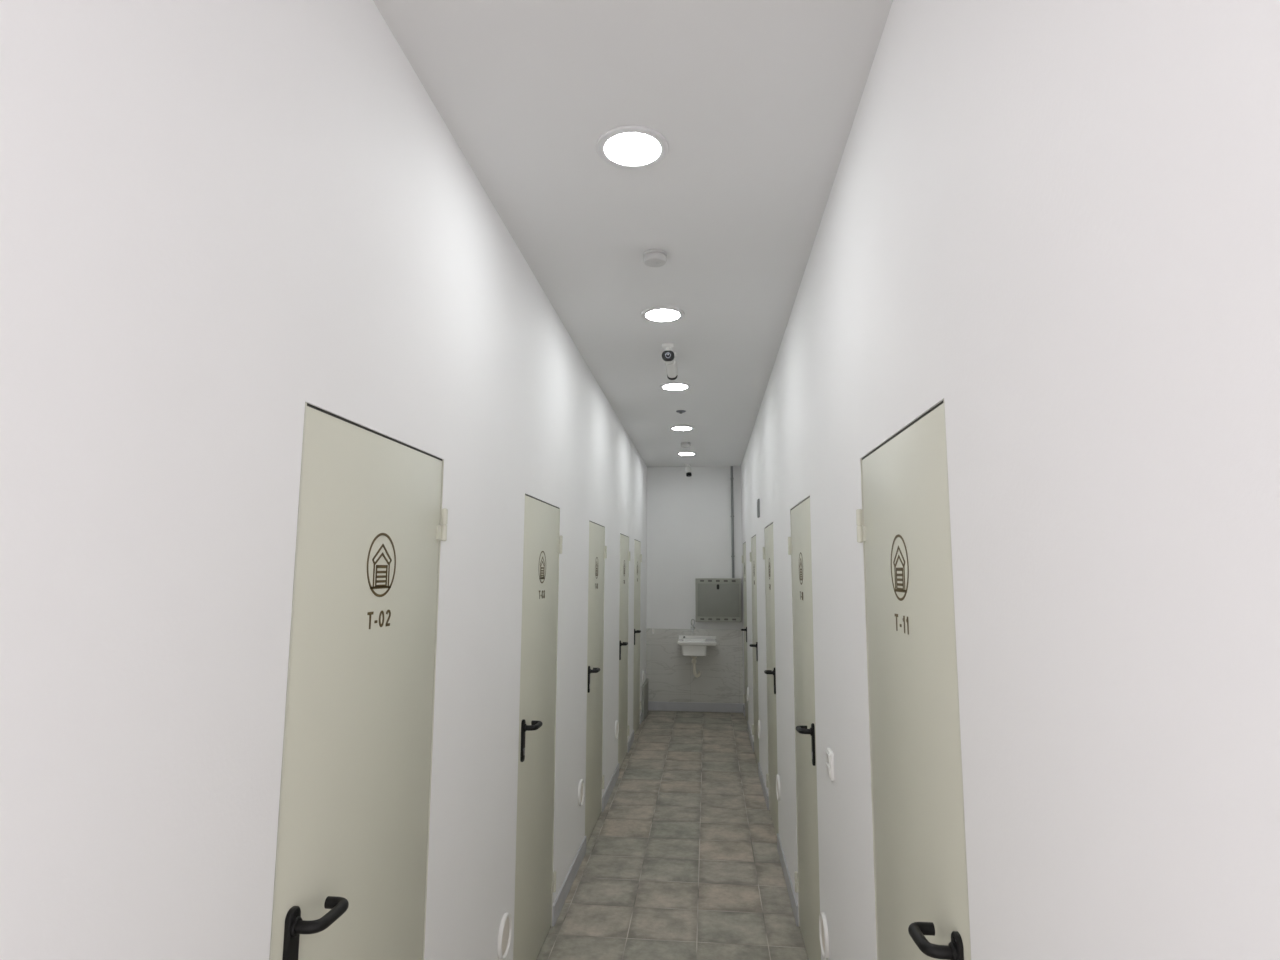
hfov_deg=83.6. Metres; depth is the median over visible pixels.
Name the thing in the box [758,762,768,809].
baseboard
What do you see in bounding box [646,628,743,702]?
wall tiles
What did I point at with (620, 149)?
diffuser
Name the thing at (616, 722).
air vent
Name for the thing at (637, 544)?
door
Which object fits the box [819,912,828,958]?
air vent
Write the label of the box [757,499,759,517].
wall plate
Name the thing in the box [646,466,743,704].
wall
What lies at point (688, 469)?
security camera
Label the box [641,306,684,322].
recessed light
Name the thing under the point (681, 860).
floor
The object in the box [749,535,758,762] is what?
door
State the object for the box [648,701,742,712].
baseboard
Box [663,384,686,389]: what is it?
diffuser
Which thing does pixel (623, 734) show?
door
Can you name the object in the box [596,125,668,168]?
recessed light
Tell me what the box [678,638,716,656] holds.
basin
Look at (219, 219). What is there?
wall
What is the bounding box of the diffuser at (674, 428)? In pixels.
[673,427,691,429]
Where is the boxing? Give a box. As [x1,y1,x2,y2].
[642,679,647,720]
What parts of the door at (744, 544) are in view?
frame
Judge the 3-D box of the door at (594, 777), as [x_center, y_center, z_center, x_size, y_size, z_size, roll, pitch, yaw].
[-0.320,1.326,4.928,0.163,2.050,0.761,0,-7,5]
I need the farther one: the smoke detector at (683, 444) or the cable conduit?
the cable conduit
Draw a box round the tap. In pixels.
[691,619,694,631]
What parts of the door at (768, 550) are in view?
frame, lever handle, lock plate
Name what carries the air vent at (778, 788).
in the wall at (1054, 223)
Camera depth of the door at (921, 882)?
1.53 m
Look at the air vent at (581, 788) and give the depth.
4.26 m
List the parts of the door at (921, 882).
lever handle, lock plate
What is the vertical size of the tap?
0.162 m
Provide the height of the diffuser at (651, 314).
0.007 m
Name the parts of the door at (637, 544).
frame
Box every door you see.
[269,402,447,959]
[513,494,562,959]
[585,521,606,844]
[618,533,629,768]
[633,539,641,734]
[741,542,747,720]
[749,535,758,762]
[763,523,778,835]
[788,496,820,959]
[856,399,970,959]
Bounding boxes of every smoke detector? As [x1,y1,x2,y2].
[643,249,666,266]
[680,442,690,447]
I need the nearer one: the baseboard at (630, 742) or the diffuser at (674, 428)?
the diffuser at (674, 428)
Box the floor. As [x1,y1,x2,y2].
[536,710,807,959]
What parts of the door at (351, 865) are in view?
lock plate, lever handle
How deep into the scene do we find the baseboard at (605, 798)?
5.54 m
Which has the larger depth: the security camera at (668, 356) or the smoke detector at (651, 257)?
the security camera at (668, 356)
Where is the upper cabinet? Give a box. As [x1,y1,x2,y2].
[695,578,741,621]
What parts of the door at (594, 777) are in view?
lock plate, lever handle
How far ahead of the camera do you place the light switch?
2.51 m
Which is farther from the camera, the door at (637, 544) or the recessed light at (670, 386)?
the door at (637, 544)
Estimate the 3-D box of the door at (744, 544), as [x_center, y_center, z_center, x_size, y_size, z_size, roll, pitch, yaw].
[1.239,1.753,8.299,0.163,2.050,0.761,0,-7,5]
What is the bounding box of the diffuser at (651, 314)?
[646,309,679,320]
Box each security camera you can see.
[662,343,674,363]
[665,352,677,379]
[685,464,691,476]
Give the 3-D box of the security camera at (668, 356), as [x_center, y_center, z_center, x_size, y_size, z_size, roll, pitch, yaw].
[0.164,-0.735,4.143,0.080,0.131,0.168,0,-7,5]
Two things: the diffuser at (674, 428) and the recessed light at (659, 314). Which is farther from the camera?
the diffuser at (674, 428)
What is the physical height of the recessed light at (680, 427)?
0.008 m
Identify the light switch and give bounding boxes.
[825,748,833,780]
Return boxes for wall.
[0,0,646,959]
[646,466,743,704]
[741,0,1279,959]
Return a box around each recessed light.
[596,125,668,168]
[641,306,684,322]
[660,382,690,390]
[670,425,693,430]
[677,452,696,455]
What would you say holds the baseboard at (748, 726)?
attached to the wall at (1054, 223)
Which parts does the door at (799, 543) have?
lever handle, lock plate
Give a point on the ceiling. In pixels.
(755, 103)
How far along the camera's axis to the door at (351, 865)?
1.58 m
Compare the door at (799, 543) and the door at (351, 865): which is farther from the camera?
the door at (799, 543)
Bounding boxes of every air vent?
[498,913,511,959]
[578,779,584,805]
[615,720,618,738]
[758,720,760,738]
[776,774,780,800]
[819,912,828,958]
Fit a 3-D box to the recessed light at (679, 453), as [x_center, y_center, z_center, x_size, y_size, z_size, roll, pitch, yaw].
[0.529,-0.298,8.140,0.226,0.008,0.226,0,-7,5]
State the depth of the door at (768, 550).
4.97 m
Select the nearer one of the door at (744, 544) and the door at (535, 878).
the door at (535, 878)
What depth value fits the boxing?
8.44 m
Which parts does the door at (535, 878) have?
lock plate, lever handle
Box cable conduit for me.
[730,466,734,577]
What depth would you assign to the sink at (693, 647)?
8.55 m
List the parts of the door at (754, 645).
frame, lock plate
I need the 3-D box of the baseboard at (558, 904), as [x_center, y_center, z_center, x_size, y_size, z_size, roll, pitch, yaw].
[-0.380,2.191,3.966,0.010,0.095,0.937,0,-7,5]
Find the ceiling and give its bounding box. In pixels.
[373,0,892,466]
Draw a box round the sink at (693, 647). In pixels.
[678,635,716,677]
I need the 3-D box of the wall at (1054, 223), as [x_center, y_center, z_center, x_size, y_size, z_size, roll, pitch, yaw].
[0.908,0.750,4.258,0.140,3.042,9.768,0,-7,5]
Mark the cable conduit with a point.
(731, 478)
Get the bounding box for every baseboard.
[552,836,585,925]
[602,763,618,811]
[628,730,633,752]
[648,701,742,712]
[747,721,753,751]
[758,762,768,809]
[777,833,798,925]
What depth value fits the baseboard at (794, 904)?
3.86 m
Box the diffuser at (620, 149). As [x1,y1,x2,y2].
[604,133,660,165]
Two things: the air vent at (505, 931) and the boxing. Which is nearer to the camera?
the air vent at (505, 931)
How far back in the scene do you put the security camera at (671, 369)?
4.41 m
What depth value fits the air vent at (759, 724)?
5.97 m
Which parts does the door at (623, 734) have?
lock plate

